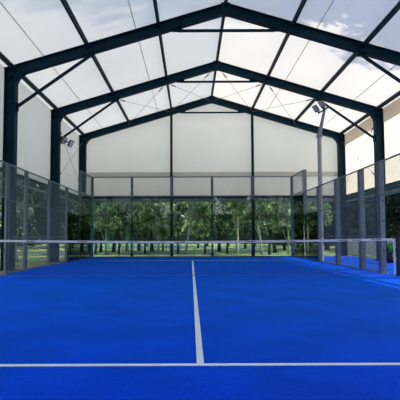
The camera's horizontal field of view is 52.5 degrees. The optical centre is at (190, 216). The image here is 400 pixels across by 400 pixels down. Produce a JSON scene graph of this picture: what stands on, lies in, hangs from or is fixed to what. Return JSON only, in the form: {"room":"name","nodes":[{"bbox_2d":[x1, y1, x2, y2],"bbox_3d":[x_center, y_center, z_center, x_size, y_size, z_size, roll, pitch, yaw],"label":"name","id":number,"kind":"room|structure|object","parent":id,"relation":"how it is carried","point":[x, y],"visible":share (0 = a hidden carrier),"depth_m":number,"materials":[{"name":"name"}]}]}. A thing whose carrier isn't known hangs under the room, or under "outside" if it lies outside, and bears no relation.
{"room":"sports hall","nodes":[
{"label":"sports hall","id":0,"kind":"room"},
{"bbox_2d":[0,259,63,274],"bbox_3d":[-5.458,1.517,8.646,0.830,0.130,23.140,0,-3,0],"label":"kerb","id":1,"kind":"object","parent":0,"point":[29,266],"depth_m":14.01,"materials":[{"name":"grey concrete"}]},
{"bbox_2d":[0,64,78,193],"bbox_3d":[-5.779,-3.162,10.402,0.001,3.173,21.380,0,-3,0],"label":"wall","id":2,"kind":"structure","parent":0,"point":[34,117],"depth_m":15.29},
{"bbox_2d":[0,167,78,198],"bbox_3d":[-5.744,-1.520,10.260,0.120,0.120,21.260,0,-3,0],"label":"trim","id":3,"kind":"structure","parent":2,"relation":"attached to","point":[1,169],"depth_m":15.12,"materials":[{"name":"paint"}]},
{"bbox_2d":[0,256,399,399],"bbox_3d":[1.537,1.486,8.646,13.160,0.140,23.140,0,-3,0],"label":"floor","id":4,"kind":"structure","parent":0,"point":[115,318],"depth_m":4.36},
{"bbox_2d":[1,167,7,274],"bbox_3d":[-4.980,0.052,10.902,0.135,3.022,0.160,0,-3,0],"label":"fence post","id":5,"kind":"object","parent":4,"relation":"on","point":[6,199],"visible":0.68,"depth_m":10.88,"materials":[{"name":"metal"}]},
{"bbox_2d":[0,160,8,197],"bbox_3d":[-4.932,-1.011,10.189,0.035,0.950,1.470,0,-3,0],"label":"mesh panel","id":6,"kind":"object","parent":5,"relation":"attached to","point":[4,162],"visible":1,"depth_m":10.75,"materials":[{"name":"metal"}]},
{"bbox_2d":[22,171,26,270],"bbox_3d":[-4.980,0.114,12.150,0.135,3.022,0.160,0,-3,0],"label":"fence post","id":7,"kind":"object","parent":4,"relation":"on","point":[24,171],"visible":0.46,"depth_m":12.12,"materials":[{"name":"metal"}]},
{"bbox_2d":[6,164,26,273],"bbox_3d":[-4.928,0.072,11.527,0.035,2.980,1.190,0,-3,0],"label":"mesh panel","id":8,"kind":"object","parent":7,"relation":"attached to","point":[11,165],"visible":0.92,"depth_m":11.50,"materials":[{"name":"metal"}]},
{"bbox_2d":[46,181,49,265],"bbox_3d":[-4.980,0.214,14.148,0.135,3.022,0.160,0,-3,0],"label":"fence post","id":9,"kind":"object","parent":4,"relation":"on","point":[48,181],"visible":0.39,"depth_m":14.13,"materials":[{"name":"metal"}]},
{"bbox_2d":[26,171,49,269],"bbox_3d":[-4.928,0.153,13.150,0.035,2.980,1.940,0,-3,0],"label":"mesh panel","id":10,"kind":"object","parent":9,"relation":"attached to","point":[47,208],"visible":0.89,"depth_m":13.02,"materials":[{"name":"metal"}]},
{"bbox_2d":[64,188,66,262],"bbox_3d":[-4.979,0.314,16.145,0.135,3.022,0.160,0,-3,0],"label":"fence post","id":11,"kind":"object","parent":4,"relation":"on","point":[65,188],"visible":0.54,"depth_m":16.13,"materials":[{"name":"metal"}]},
{"bbox_2d":[49,180,67,263],"bbox_3d":[-4.927,0.253,15.147,0.035,2.980,1.940,0,-3,0],"label":"mesh panel","id":12,"kind":"object","parent":11,"relation":"attached to","point":[52,213],"visible":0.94,"depth_m":15.09,"materials":[{"name":"metal"}]},
{"bbox_2d":[67,212,80,261],"bbox_3d":[-4.925,0.862,17.119,0.050,2.000,1.940,0,-3,0],"label":"glass panel","id":13,"kind":"object","parent":4,"relation":"on","point":[73,220],"visible":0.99,"depth_m":17.04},
{"bbox_2d":[78,170,80,214],"bbox_3d":[-4.981,-0.085,18.168,0.135,4.022,0.160,0,-3,0],"label":"fence post","id":14,"kind":"object","parent":4,"relation":"on","point":[79,170],"visible":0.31,"depth_m":18.22,"materials":[{"name":"metal"}]},
{"bbox_2d":[67,187,80,213],"bbox_3d":[-4.930,-0.646,17.195,0.035,0.980,1.940,0,-3,0],"label":"mesh panel","id":15,"kind":"object","parent":14,"relation":"attached to","point":[75,192],"visible":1,"depth_m":17.18,"materials":[{"name":"metal"}]},
{"bbox_2d":[81,171,91,196],"bbox_3d":[-4.934,-1.544,19.242,0.035,0.980,1.940,0,-3,0],"label":"mesh panel","id":16,"kind":"object","parent":14,"relation":"attached to","point":[82,181],"visible":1,"depth_m":19.18,"materials":[{"name":"metal"}]},
{"bbox_2d":[80,193,91,258],"bbox_3d":[-4.926,0.463,19.142,0.050,3.000,1.940,0,-3,0],"label":"glass panel","id":17,"kind":"object","parent":4,"relation":"on","point":[86,201],"visible":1,"depth_m":19.16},
{"bbox_2d":[91,177,93,256],"bbox_3d":[-4.928,0.012,20.236,0.200,4.010,0.120,0,-3,0],"label":"post","id":18,"kind":"object","parent":4,"relation":"on","point":[92,207],"visible":0.57,"depth_m":20.19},
{"bbox_2d":[92,177,130,196],"bbox_3d":[-3.933,-1.498,20.241,1.940,0.980,0.035,0,-3,0],"label":"mesh panel","id":19,"kind":"object","parent":18,"relation":"attached to","point":[113,183],"visible":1,"depth_m":20.24,"materials":[{"name":"metal"}]},
{"bbox_2d":[131,177,132,253],"bbox_3d":[-2.928,0.005,20.236,0.200,4.010,0.120,0,-3,0],"label":"post","id":20,"kind":"object","parent":4,"relation":"on","point":[131,177],"visible":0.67,"depth_m":20.19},
{"bbox_2d":[133,177,170,196],"bbox_3d":[-1.933,-1.505,20.241,1.940,0.980,0.035,0,-3,0],"label":"mesh panel","id":21,"kind":"object","parent":20,"relation":"attached to","point":[152,185],"visible":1,"depth_m":20.24,"materials":[{"name":"metal"}]},
{"bbox_2d":[171,177,172,253],"bbox_3d":[-0.928,-0.002,20.236,0.200,4.010,0.120,0,-3,0],"label":"post","id":22,"kind":"object","parent":4,"relation":"on","point":[171,177],"visible":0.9,"depth_m":20.19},
{"bbox_2d":[173,177,211,195],"bbox_3d":[0.067,-1.512,20.241,1.940,0.980,0.035,0,-3,0],"label":"mesh panel","id":23,"kind":"object","parent":22,"relation":"attached to","point":[197,188],"visible":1,"depth_m":20.24,"materials":[{"name":"metal"}]},
{"bbox_2d":[192,260,203,362],"bbox_3d":[0.077,1.492,10.088,0.056,0.004,13.880,0,-3,0],"label":"centre line","id":24,"kind":"object","parent":4,"relation":"on","point":[199,351],"visible":1,"depth_m":4.36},
{"bbox_2d":[0,2,399,270],"bbox_3d":[1.103,-2.536,12.522,13.840,8.294,0.340,0,-3,0],"label":"frame","id":25,"kind":"object","parent":4,"relation":"on","point":[12,78],"visible":0.93,"depth_m":12.63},
{"bbox_2d":[0,177,78,202],"bbox_3d":[-5.743,-1.260,10.257,0.080,0.080,21.280,0,-3,0],"label":"trim","id":26,"kind":"structure","parent":25,"relation":"attached to","point":[19,184],"depth_m":15.09,"materials":[{"name":"metal"}]},
{"bbox_2d":[0,51,84,136],"bbox_3d":[-5.505,-4.719,10.440,0.110,0.150,21.300,0,-3,0],"label":"beam","id":27,"kind":"structure","parent":25,"relation":"attached to","point":[3,57],"depth_m":14.40,"materials":[{"name":"metal"}]},
{"bbox_2d":[60,0,129,123],"bbox_3d":[-3.208,-5.414,10.474,0.110,0.150,21.300,0,-3,0],"label":"roof purlin","id":28,"kind":"structure","parent":25,"relation":"attached to","point":[65,4],"depth_m":12.35,"materials":[{"name":"paint"}]},
{"bbox_2d":[153,0,171,110],"bbox_3d":[-1.010,-6.078,10.507,0.110,0.150,21.300,0,-3,0],"label":"roof purlin","id":29,"kind":"structure","parent":25,"relation":"attached to","point":[154,1],"depth_m":14.19,"materials":[{"name":"paint"}]},
{"bbox_2d":[251,0,306,110],"bbox_3d":[3.190,-6.093,10.507,0.110,0.150,21.300,0,-3,0],"label":"roof purlin","id":30,"kind":"structure","parent":25,"relation":"attached to","point":[303,2],"depth_m":14.17,"materials":[{"name":"paint"}]},
{"bbox_2d":[294,1,399,122],"bbox_3d":[5.392,-5.445,10.474,0.110,0.150,21.300,0,-3,0],"label":"roof purlin","id":31,"kind":"structure","parent":25,"relation":"attached to","point":[396,8],"depth_m":13.26,"materials":[{"name":"paint"}]},
{"bbox_2d":[338,90,399,135],"bbox_3d":[7.695,-4.767,10.440,0.110,0.150,21.300,0,-3,0],"label":"beam","id":32,"kind":"structure","parent":25,"relation":"attached to","point":[397,94],"depth_m":16.69,"materials":[{"name":"metal"}]},
{"bbox_2d":[345,188,399,201],"bbox_3d":[7.957,-1.310,10.257,0.080,0.080,21.280,0,-3,0],"label":"trim","id":33,"kind":"structure","parent":25,"relation":"attached to","point":[397,189],"depth_m":17.45,"materials":[{"name":"metal"}]},
{"bbox_2d":[0,363,399,366],"bbox_3d":[0.076,1.144,3.132,9.940,0.004,0.050,0,-3,0],"label":"service line","id":34,"kind":"object","parent":4,"relation":"on","point":[171,364],"visible":1,"depth_m":3.12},
{"bbox_2d":[211,177,212,255],"bbox_3d":[1.072,-0.009,20.236,0.200,4.010,0.120,0,-3,0],"label":"post","id":35,"kind":"object","parent":4,"relation":"on","point":[211,177],"visible":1,"depth_m":20.20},
{"bbox_2d":[213,176,251,195],"bbox_3d":[2.067,-1.520,20.241,1.940,0.980,0.035,0,-3,0],"label":"mesh panel","id":36,"kind":"object","parent":35,"relation":"attached to","point":[235,183],"visible":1,"depth_m":20.25,"materials":[{"name":"metal"}]},
{"bbox_2d":[50,61,386,261],"bbox_3d":[1.104,-2.327,16.697,13.840,8.294,0.340,0,-3,0],"label":"frame","id":37,"kind":"object","parent":4,"relation":"on","point":[252,76],"visible":0.91,"depth_m":16.79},
{"bbox_2d":[57,137,73,146],"bbox_3d":[-5.112,-3.064,16.602,0.700,0.410,0.311,-1,-3,8],"label":"floodlight","id":38,"kind":"object","parent":37,"relation":"attached to","point":[63,140],"visible":1,"depth_m":16.55,"materials":[{"name":"paint"}]},
{"bbox_2d":[251,176,253,255],"bbox_3d":[3.072,-0.017,20.236,0.200,4.010,0.120,0,-3,0],"label":"post","id":39,"kind":"object","parent":4,"relation":"on","point":[251,176],"visible":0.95,"depth_m":20.21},
{"bbox_2d":[290,176,292,255],"bbox_3d":[5.072,-0.024,20.236,0.200,4.010,0.120,0,-3,0],"label":"post","id":40,"kind":"object","parent":4,"relation":"on","point":[291,201],"visible":0.43,"depth_m":20.18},
{"bbox_2d":[253,176,291,195],"bbox_3d":[4.066,-1.527,20.241,1.940,0.980,0.035,0,-3,0],"label":"mesh panel","id":41,"kind":"object","parent":40,"relation":"attached to","point":[266,179],"visible":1,"depth_m":20.25,"materials":[{"name":"metal"}]},
{"bbox_2d":[292,192,303,258],"bbox_3d":[5.074,0.427,19.142,0.050,3.000,1.940,0,-3,0],"label":"glass panel","id":42,"kind":"object","parent":4,"relation":"on","point":[298,214],"visible":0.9,"depth_m":19.08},
{"bbox_2d":[303,169,306,213],"bbox_3d":[5.164,-0.126,18.168,0.195,4.014,0.160,0,-3,0],"label":"fence post","id":43,"kind":"object","parent":4,"relation":"on","point":[304,170],"visible":0.33,"depth_m":18.20,"materials":[{"name":"metal"}]},
{"bbox_2d":[292,170,303,195],"bbox_3d":[5.066,-1.581,19.242,0.035,0.980,1.940,0,-3,0],"label":"mesh panel","id":44,"kind":"object","parent":43,"relation":"attached to","point":[293,181],"visible":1,"depth_m":19.21,"materials":[{"name":"metal"}]},
{"bbox_2d":[303,186,316,213],"bbox_3d":[5.070,-0.682,17.195,0.035,0.980,1.940,0,-3,0],"label":"mesh panel","id":45,"kind":"object","parent":43,"relation":"attached to","point":[307,197],"visible":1,"depth_m":17.15,"materials":[{"name":"metal"}]},
{"bbox_2d":[304,211,317,260],"bbox_3d":[5.075,0.826,17.119,0.050,2.000,1.940,0,-3,0],"label":"glass panel","id":46,"kind":"object","parent":4,"relation":"on","point":[310,219],"visible":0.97,"depth_m":17.03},
{"bbox_2d":[312,100,329,261],"bbox_3d":[5.005,-1.341,15.815,0.711,6.200,1.121,0,-3,0],"label":"light pole","id":47,"kind":"object","parent":4,"relation":"on","point":[321,103],"visible":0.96,"depth_m":16.11,"materials":[{"name":"metal"}]},
{"bbox_2d":[336,179,340,263],"bbox_3d":[5.165,0.174,14.148,0.195,3.014,0.160,0,-3,0],"label":"fence post","id":48,"kind":"object","parent":4,"relation":"on","point":[338,189],"visible":0.52,"depth_m":14.12,"materials":[{"name":"metal"}]},
{"bbox_2d":[317,179,335,262],"bbox_3d":[5.073,0.217,15.147,0.035,2.980,1.940,0,-3,0],"label":"mesh panel","id":49,"kind":"object","parent":48,"relation":"attached to","point":[333,216],"visible":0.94,"depth_m":15.13,"materials":[{"name":"metal"}]},
{"bbox_2d":[335,170,360,268],"bbox_3d":[5.072,0.117,13.150,0.035,2.980,1.940,0,-3,0],"label":"mesh panel","id":50,"kind":"object","parent":48,"relation":"attached to","point":[338,206],"visible":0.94,"depth_m":13.09,"materials":[{"name":"metal"}]},
{"bbox_2d":[360,170,365,269],"bbox_3d":[5.165,0.074,12.151,0.195,3.014,0.160,0,-3,0],"label":"fence post","id":51,"kind":"object","parent":4,"relation":"on","point":[361,180],"visible":0.6,"depth_m":12.13,"materials":[{"name":"metal"}]},
{"bbox_2d":[358,162,380,271],"bbox_3d":[5.072,0.036,11.527,0.035,2.980,1.190,0,-3,0],"label":"mesh panel","id":52,"kind":"object","parent":51,"relation":"attached to","point":[376,163],"visible":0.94,"depth_m":11.47,"materials":[{"name":"metal"}]},
{"bbox_2d":[379,162,388,273],"bbox_3d":[5.165,0.011,10.902,0.195,3.014,0.160,0,-3,0],"label":"fence post","id":53,"kind":"object","parent":4,"relation":"on","point":[382,198],"visible":0.84,"depth_m":10.88,"materials":[{"name":"metal"}]},
{"bbox_2d":[378,153,399,196],"bbox_3d":[5.068,-1.047,10.189,0.035,0.950,1.470,0,-3,0],"label":"mesh panel","id":54,"kind":"object","parent":53,"relation":"attached to","point":[390,169],"visible":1,"depth_m":10.43,"materials":[{"name":"metal"}]},
{"bbox_2d":[386,241,395,262],"bbox_3d":[7.404,1.287,15.089,0.707,0.860,0.853,0,-3,0],"label":"potted plant","id":55,"kind":"object","parent":4,"relation":"on","point":[389,260],"visible":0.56,"depth_m":14.99,"materials":[{"name":"green plant"}]},
{"bbox_2d":[394,237,399,275],"bbox_3d":[5.196,0.998,10.102,0.200,0.964,0.180,0,-3,0],"label":"net post","id":56,"kind":"object","parent":4,"relation":"on","point":[397,240],"visible":0.98,"depth_m":10.07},
{"bbox_2d":[0,238,394,276],"bbox_3d":[0.076,1.015,10.101,10.028,0.918,0.018,0,-3,0],"label":"net","id":57,"kind":"object","parent":56,"relation":"attached to","point":[383,239],"visible":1,"depth_m":10.10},
{"bbox_2d":[0,0,399,134],"bbox_3d":[1.091,-5.786,10.532,13.800,2.062,21.380,0,-3,0],"label":"ceiling","id":58,"kind":"structure","parent":0,"point":[47,23],"depth_m":14.32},
{"bbox_2d":[0,2,100,125],"bbox_3d":[-4.556,-5.091,10.458,0.022,0.026,21.300,0,-3,0],"label":"cable","id":59,"kind":"structure","parent":58,"relation":"attached to","point":[0,2],"depth_m":11.66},
{"bbox_2d":[128,0,157,111],"bbox_3d":[-1.709,-5.952,10.501,0.022,0.026,21.300,0,-3,0],"label":"cable","id":60,"kind":"structure","parent":58,"relation":"attached to","point":[128,0],"depth_m":14.01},
{"bbox_2d":[266,0,333,111],"bbox_3d":[3.921,-5.963,10.500,0.022,0.026,21.300,0,-3,0],"label":"cable","id":61,"kind":"structure","parent":58,"relation":"attached to","point":[333,0],"depth_m":14.07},
{"bbox_2d":[86,104,337,195],"bbox_3d":[1.099,-3.674,21.140,13.700,5.220,0.001,0,-3,0],"label":"wall","id":62,"kind":"structure","parent":0,"point":[202,142],"depth_m":21.13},
{"bbox_2d":[94,196,332,198],"bbox_3d":[1.108,-1.011,20.936,13.700,0.120,0.120,0,-3,0],"label":"trim","id":63,"kind":"structure","parent":62,"relation":"attached to","point":[136,197],"depth_m":20.88,"materials":[{"name":"paint"}]},
{"bbox_2d":[345,114,399,193],"bbox_3d":[7.980,-3.211,10.402,0.001,3.173,21.380,0,-3,0],"label":"wall","id":64,"kind":"structure","parent":0,"point":[392,126],"depth_m":17.99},
{"bbox_2d":[344,180,399,197],"bbox_3d":[7.956,-1.570,10.260,0.120,0.120,21.260,0,-3,0],"label":"trim","id":65,"kind":"structure","parent":64,"relation":"attached to","point":[395,182],"depth_m":16.50,"materials":[{"name":"paint"}]},
{"bbox_2d":[345,97,399,144],"bbox_3d":[7.936,-4.478,10.425,0.020,0.600,21.300,0,-3,0],"label":"trim","id":66,"kind":"structure","parent":64,"relation":"attached to","point":[391,110],"depth_m":17.86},
{"bbox_3d":[1.225,2.094,20.731,14.090,0.136,1.060,0,-3,0],"label":"kerb","id":67,"kind":"object","parent":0,"visible":0},
{"bbox_2d":[170,114,172,253],"bbox_3d":[-0.994,-1.647,20.869,0.120,7.366,0.140,0,-3,0],"label":"post","id":68,"kind":"object","parent":67,"relation":"on","point":[171,115],"visible":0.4,"depth_m":20.89,"materials":[{"name":"metal"}]},
{"bbox_2d":[78,96,348,255],"bbox_3d":[1.104,-2.119,20.872,13.840,8.294,0.340,0,-3,0],"label":"frame","id":69,"kind":"object","parent":67,"relation":"on","point":[341,158],"visible":0.73,"depth_m":20.98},
{"bbox_2d":[86,172,337,176],"bbox_3d":[1.104,-2.204,20.996,13.700,0.250,0.080,0,-3,0],"label":"trim","id":70,"kind":"structure","parent":69,"relation":"attached to","point":[92,174],"depth_m":20.99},
{"bbox_2d":[94,198,333,201],"bbox_3d":[1.109,-0.861,20.929,13.700,0.180,0.080,0,-3,0],"label":"trim","id":71,"kind":"structure","parent":69,"relation":"attached to","point":[153,199],"depth_m":20.89,"materials":[{"name":"metal"}]},
{"bbox_2d":[211,0,227,97],"bbox_3d":[1.088,-6.713,10.539,0.110,0.150,21.300,0,-3,0],"label":"roof purlin","id":72,"kind":"structure","parent":69,"relation":"attached to","point":[225,1],"depth_m":15.40,"materials":[{"name":"paint"}]},
{"bbox_2d":[251,114,254,255],"bbox_3d":[3.206,-1.662,20.869,0.120,7.366,0.140,0,-3,0],"label":"post","id":73,"kind":"object","parent":67,"relation":"on","point":[252,116],"visible":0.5,"depth_m":20.87,"materials":[{"name":"metal"}]},
{"label":"outside","id":74,"kind":"structure","parent":0,"visible":0},
{"label":"shore","id":75,"kind":"object","parent":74,"visible":0},
{"bbox_2d":[347,238,395,257],"bbox_3d":[9.492,1.333,16.357,0.070,0.919,18.530,0,-3,0],"label":"fence","id":76,"kind":"object","parent":75,"relation":"on","point":[353,244],"visible":0.14,"depth_m":21.54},
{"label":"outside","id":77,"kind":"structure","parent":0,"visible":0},
{"bbox_3d":[0.087,4.267,60.002,180.000,0.250,160.000,0,-3,0],"label":"ground","id":78,"kind":"structure","parent":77,"visible":0},
{"bbox_2d":[0,192,42,246],"bbox_3d":[-20.123,-1.761,28.243,1.863,9.381,53.930,0,-3,0],"label":"hedge","id":79,"kind":"object","parent":78,"relation":"on","point":[34,192],"visible":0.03,"depth_m":49.47,"materials":[{"name":"green plant"}]},
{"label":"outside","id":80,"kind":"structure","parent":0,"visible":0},
{"bbox_2d":[0,243,369,256],"bbox_3d":[0.088,4.550,70.601,120.000,0.296,98.800,0,-3,0],"label":"lawn","id":81,"kind":"structure","parent":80,"point":[191,247],"depth_m":28.97,"materials":[{"name":"green plant"}]},
{"bbox_2d":[0,181,38,239],"bbox_3d":[-14.464,-1.885,32.458,4.807,9.387,3.762,-1,-3,23],"label":"tree","id":82,"kind":"object","parent":81,"relation":"on","point":[18,186],"visible":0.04,"depth_m":32.08,"materials":[{"name":"green plant"}]},
{"bbox_2d":[16,184,46,246],"bbox_3d":[-17.263,-2.658,44.669,6.270,12.244,4.907,1,-3,-14],"label":"tree","id":83,"kind":"object","parent":81,"relation":"on","point":[29,190],"visible":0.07,"depth_m":44.48,"materials":[{"name":"green plant"}]},
{"bbox_2d":[32,194,71,238],"bbox_3d":[-13.095,-1.553,39.183,3.762,9.387,4.807,0,-3,4],"label":"tree","id":84,"kind":"object","parent":81,"relation":"on","point":[42,205],"visible":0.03,"depth_m":37.99,"materials":[{"name":"green plant"}]},
{"bbox_2d":[39,193,77,239],"bbox_3d":[-11.117,-1.705,36.290,3.762,9.387,4.807,-2,-4,38],"label":"tree","id":85,"kind":"object","parent":81,"relation":"on","point":[71,197],"visible":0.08,"depth_m":35.44,"materials":[{"name":"green plant"}]},
{"bbox_2d":[75,203,123,251],"bbox_3d":[-5.793,-0.622,27.155,2.799,6.230,3.732,-1,-3,16],"label":"tree","id":86,"kind":"object","parent":81,"relation":"on","point":[100,234],"visible":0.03,"depth_m":26.96,"materials":[{"name":"green plant"}]},
{"bbox_2d":[93,202,105,253],"bbox_3d":[-5.863,-0.642,24.456,1.760,6.000,1.438,0,-3,0],"label":"tree","id":87,"kind":"object","parent":81,"relation":"on","point":[96,229],"visible":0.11,"depth_m":24.38,"materials":[{"name":"green plant"}]},
{"bbox_2d":[94,202,115,253],"bbox_3d":[-5.117,-0.744,24.089,1.562,6.170,1.546,2,-4,-42],"label":"tree","id":88,"kind":"object","parent":81,"relation":"on","point":[107,226],"visible":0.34,"depth_m":23.80,"materials":[{"name":"green plant"}]},
{"bbox_2d":[104,202,128,254],"bbox_3d":[-4.264,-0.929,23.732,1.560,6.506,1.909,-1,-3,6],"label":"tree","id":89,"kind":"object","parent":81,"relation":"on","point":[116,213],"visible":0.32,"depth_m":23.38,"materials":[{"name":"green plant"}]},
{"bbox_2d":[113,202,133,250],"bbox_3d":[-4.468,-1.476,28.207,2.979,8.083,3.264,1,-3,-23],"label":"tree","id":90,"kind":"object","parent":81,"relation":"on","point":[127,232],"visible":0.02,"depth_m":27.89,"materials":[{"name":"green plant"}]},
{"bbox_2d":[100,202,150,252],"bbox_3d":[-4.309,-0.977,26.234,3.563,6.873,2.912,-1,-3,9],"label":"tree","id":91,"kind":"object","parent":81,"relation":"on","point":[125,217],"visible":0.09,"depth_m":25.89,"materials":[{"name":"green plant"}]},
{"bbox_2d":[97,243,182,249],"bbox_3d":[-4.359,2.428,33.932,7.500,0.750,0.060,0,-3,0],"label":"picket fence","id":92,"kind":"object","parent":81,"relation":"on","point":[108,247],"visible":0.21,"depth_m":33.91,"materials":[{"name":"blue paint"}]},
{"bbox_2d":[121,205,158,250],"bbox_3d":[-3.916,-0.807,30.296,4.147,6.923,3.110,-1,-3,20],"label":"tree","id":93,"kind":"object","parent":81,"relation":"on","point":[138,248],"visible":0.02,"depth_m":29.89,"materials":[{"name":"green plant"}]},
{"bbox_2d":[130,202,154,253],"bbox_3d":[-2.756,-0.681,23.900,1.760,6.000,1.438,2,-4,-35],"label":"tree","id":94,"kind":"object","parent":81,"relation":"on","point":[147,209],"visible":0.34,"depth_m":23.82,"materials":[{"name":"green plant"}]},
{"bbox_2d":[122,202,180,251],"bbox_3d":[-2.839,-1.305,27.126,4.562,7.615,3.421,2,-4,-43],"label":"tree","id":95,"kind":"object","parent":81,"relation":"on","point":[168,215],"visible":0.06,"depth_m":26.77,"materials":[{"name":"green plant"}]},
{"bbox_2d":[43,224,273,243],"bbox_3d":[5.043,2.365,61.104,72.427,3.911,1.840,0,-3,0],"label":"hedge","id":96,"kind":"object","parent":81,"relation":"on","point":[182,237],"visible":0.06,"depth_m":60.42,"materials":[{"name":"green plant"}]},
{"bbox_2d":[150,202,169,252],"bbox_3d":[-2.110,-0.708,25.029,1.546,6.170,1.562,-1,-3,13],"label":"tree","id":97,"kind":"object","parent":81,"relation":"on","point":[155,208],"visible":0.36,"depth_m":24.87,"materials":[{"name":"green plant"}]},
{"bbox_2d":[154,203,186,249],"bbox_3d":[-2.185,-0.030,31.053,3.335,5.418,2.956,2,-3,-31],"label":"tree","id":98,"kind":"object","parent":81,"relation":"on","point":[164,234],"visible":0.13,"depth_m":30.87,"materials":[{"name":"green plant"}]},
{"bbox_2d":[164,202,188,253],"bbox_3d":[-0.958,-0.922,24.106,1.524,6.506,1.906,2,-4,-36],"label":"tree","id":99,"kind":"object","parent":81,"relation":"on","point":[178,217],"visible":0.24,"depth_m":23.81,"materials":[{"name":"green plant"}]},
{"bbox_2d":[176,202,206,250],"bbox_3d":[-0.109,-0.942,28.790,2.461,7.042,2.851,-1,-3,20],"label":"tree","id":100,"kind":"object","parent":81,"relation":"on","point":[189,207],"visible":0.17,"depth_m":28.88,"materials":[{"name":"green plant"}]},
{"bbox_2d":[181,202,209,247],"bbox_3d":[0.716,-0.050,36.073,3.252,5.960,3.668,-2,-3,27],"label":"tree","id":101,"kind":"object","parent":81,"relation":"on","point":[197,226],"visible":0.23,"depth_m":35.42,"materials":[{"name":"green plant"}]},
{"bbox_2d":[196,202,217,253],"bbox_3d":[0.920,-0.669,24.404,1.438,6.000,1.760,-1,-3,19],"label":"tree","id":102,"kind":"object","parent":81,"relation":"on","point":[205,220],"visible":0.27,"depth_m":24.36,"materials":[{"name":"green plant"}]},
{"bbox_2d":[194,202,245,251],"bbox_3d":[2.128,-1.236,28.864,4.562,7.615,3.421,-1,-3,17],"label":"tree","id":103,"kind":"object","parent":81,"relation":"on","point":[218,204],"visible":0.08,"depth_m":28.82,"materials":[{"name":"green plant"}]},
{"bbox_2d":[217,202,236,252],"bbox_3d":[2.322,-0.756,25.225,1.835,6.253,1.499,1,-3,-22],"label":"tree","id":104,"kind":"object","parent":81,"relation":"on","point":[224,208],"visible":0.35,"depth_m":24.93,"materials":[{"name":"green plant"}]},
{"bbox_2d":[222,202,250,253],"bbox_3d":[2.893,-0.675,25.141,2.234,6.062,2.448,-2,-3,35],"label":"tree","id":105,"kind":"object","parent":81,"relation":"on","point":[237,216],"visible":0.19,"depth_m":24.89,"materials":[{"name":"green plant"}]},
{"bbox_2d":[222,202,260,248],"bbox_3d":[4.430,-0.352,33.268,3.732,6.230,2.799,-3,-4,43],"label":"tree","id":106,"kind":"object","parent":81,"relation":"on","point":[244,231],"visible":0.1,"depth_m":32.93,"materials":[{"name":"green plant"}]},
{"bbox_2d":[241,202,273,253],"bbox_3d":[4.053,-0.542,24.720,2.014,5.762,2.332,0,-3,0],"label":"tree","id":107,"kind":"object","parent":81,"relation":"on","point":[257,212],"visible":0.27,"depth_m":24.25,"materials":[{"name":"green plant"}]},
{"bbox_2d":[254,202,279,254],"bbox_3d":[4.457,-0.945,24.034,1.909,6.506,1.560,-2,-3,26],"label":"tree","id":108,"kind":"object","parent":81,"relation":"on","point":[270,216],"visible":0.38,"depth_m":23.78,"materials":[{"name":"green plant"}]},
{"bbox_2d":[248,202,287,252],"bbox_3d":[4.928,-0.974,26.959,3.563,6.873,2.912,-1,-3,11],"label":"tree","id":109,"kind":"object","parent":81,"relation":"on","point":[276,210],"visible":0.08,"depth_m":26.87,"materials":[{"name":"green plant"}]},
{"bbox_2d":[264,202,290,249],"bbox_3d":[6.960,-0.814,30.929,3.110,6.923,4.147,0,-3,1],"label":"tree","id":110,"kind":"object","parent":81,"relation":"on","point":[284,227],"visible":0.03,"depth_m":30.45,"materials":[{"name":"green plant"}]},
{"bbox_2d":[275,202,290,253],"bbox_3d":[5.712,-0.668,23.991,1.327,5.921,1.543,2,-4,-38],"label":"tree","id":111,"kind":"object","parent":81,"relation":"on","point":[286,212],"visible":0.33,"depth_m":23.85,"materials":[{"name":"green plant"}]},
{"bbox_2d":[307,202,334,225],"bbox_3d":[8.963,-0.905,29.268,3.110,6.923,4.147,0,-3,-13],"label":"tree","id":112,"kind":"object","parent":81,"relation":"on","point":[309,207],"visible":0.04,"depth_m":28.12,"materials":[{"name":"green plant"}]},
{"bbox_2d":[307,201,349,249],"bbox_3d":[10.307,-1.835,31.258,4.598,8.979,3.598,0,-3,-10],"label":"tree","id":113,"kind":"object","parent":81,"relation":"on","point":[332,230],"visible":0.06,"depth_m":30.66,"materials":[{"name":"green plant"}]},
{"bbox_2d":[273,197,390,245],"bbox_3d":[18.861,-0.673,47.979,19.272,8.897,1.888,0,-3,0],"label":"hedge","id":114,"kind":"object","parent":81,"relation":"on","point":[277,236],"visible":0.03,"depth_m":47.41,"materials":[{"name":"green plant"}]},
{"bbox_2d":[331,191,387,238],"bbox_3d":[12.528,-1.858,30.957,4.598,8.979,3.598,-1,-3,21],"label":"tree","id":115,"kind":"object","parent":81,"relation":"on","point":[355,233],"visible":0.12,"depth_m":30.13,"materials":[{"name":"green plant"}]},
{"bbox_2d":[366,184,399,238],"bbox_3d":[15.483,-1.802,32.293,3.598,8.979,4.598,2,-4,-38],"label":"tree","id":116,"kind":"object","parent":81,"relation":"on","point":[389,212],"visible":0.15,"depth_m":31.26,"materials":[{"name":"green plant"}]},
{"bbox_2d":[388,197,399,238],"bbox_3d":[17.103,-1.871,31.017,3.598,8.979,4.598,0,-3,-7],"label":"tree","id":117,"kind":"object","parent":81,"relation":"on","point":[394,235],"visible":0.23,"depth_m":31.37,"materials":[{"name":"green plant"}]},
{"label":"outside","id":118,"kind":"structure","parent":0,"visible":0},
{"bbox_2d":[15,257,63,266],"bbox_3d":[-32.898,1.572,8.678,54.050,0.001,25.200,0,-3,0],"label":"lawn","id":119,"kind":"structure","parent":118,"point":[39,258],"depth_m":18.03,"materials":[{"name":"green plant"}]},
{"bbox_2d":[0,172,34,261],"bbox_3d":[-7.460,-0.429,16.876,1.944,4.802,1.678,-2,-3,33],"label":"tree","id":120,"kind":"object","parent":119,"relation":"on","point":[30,208],"visible":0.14,"depth_m":16.78,"materials":[{"name":"green plant"}]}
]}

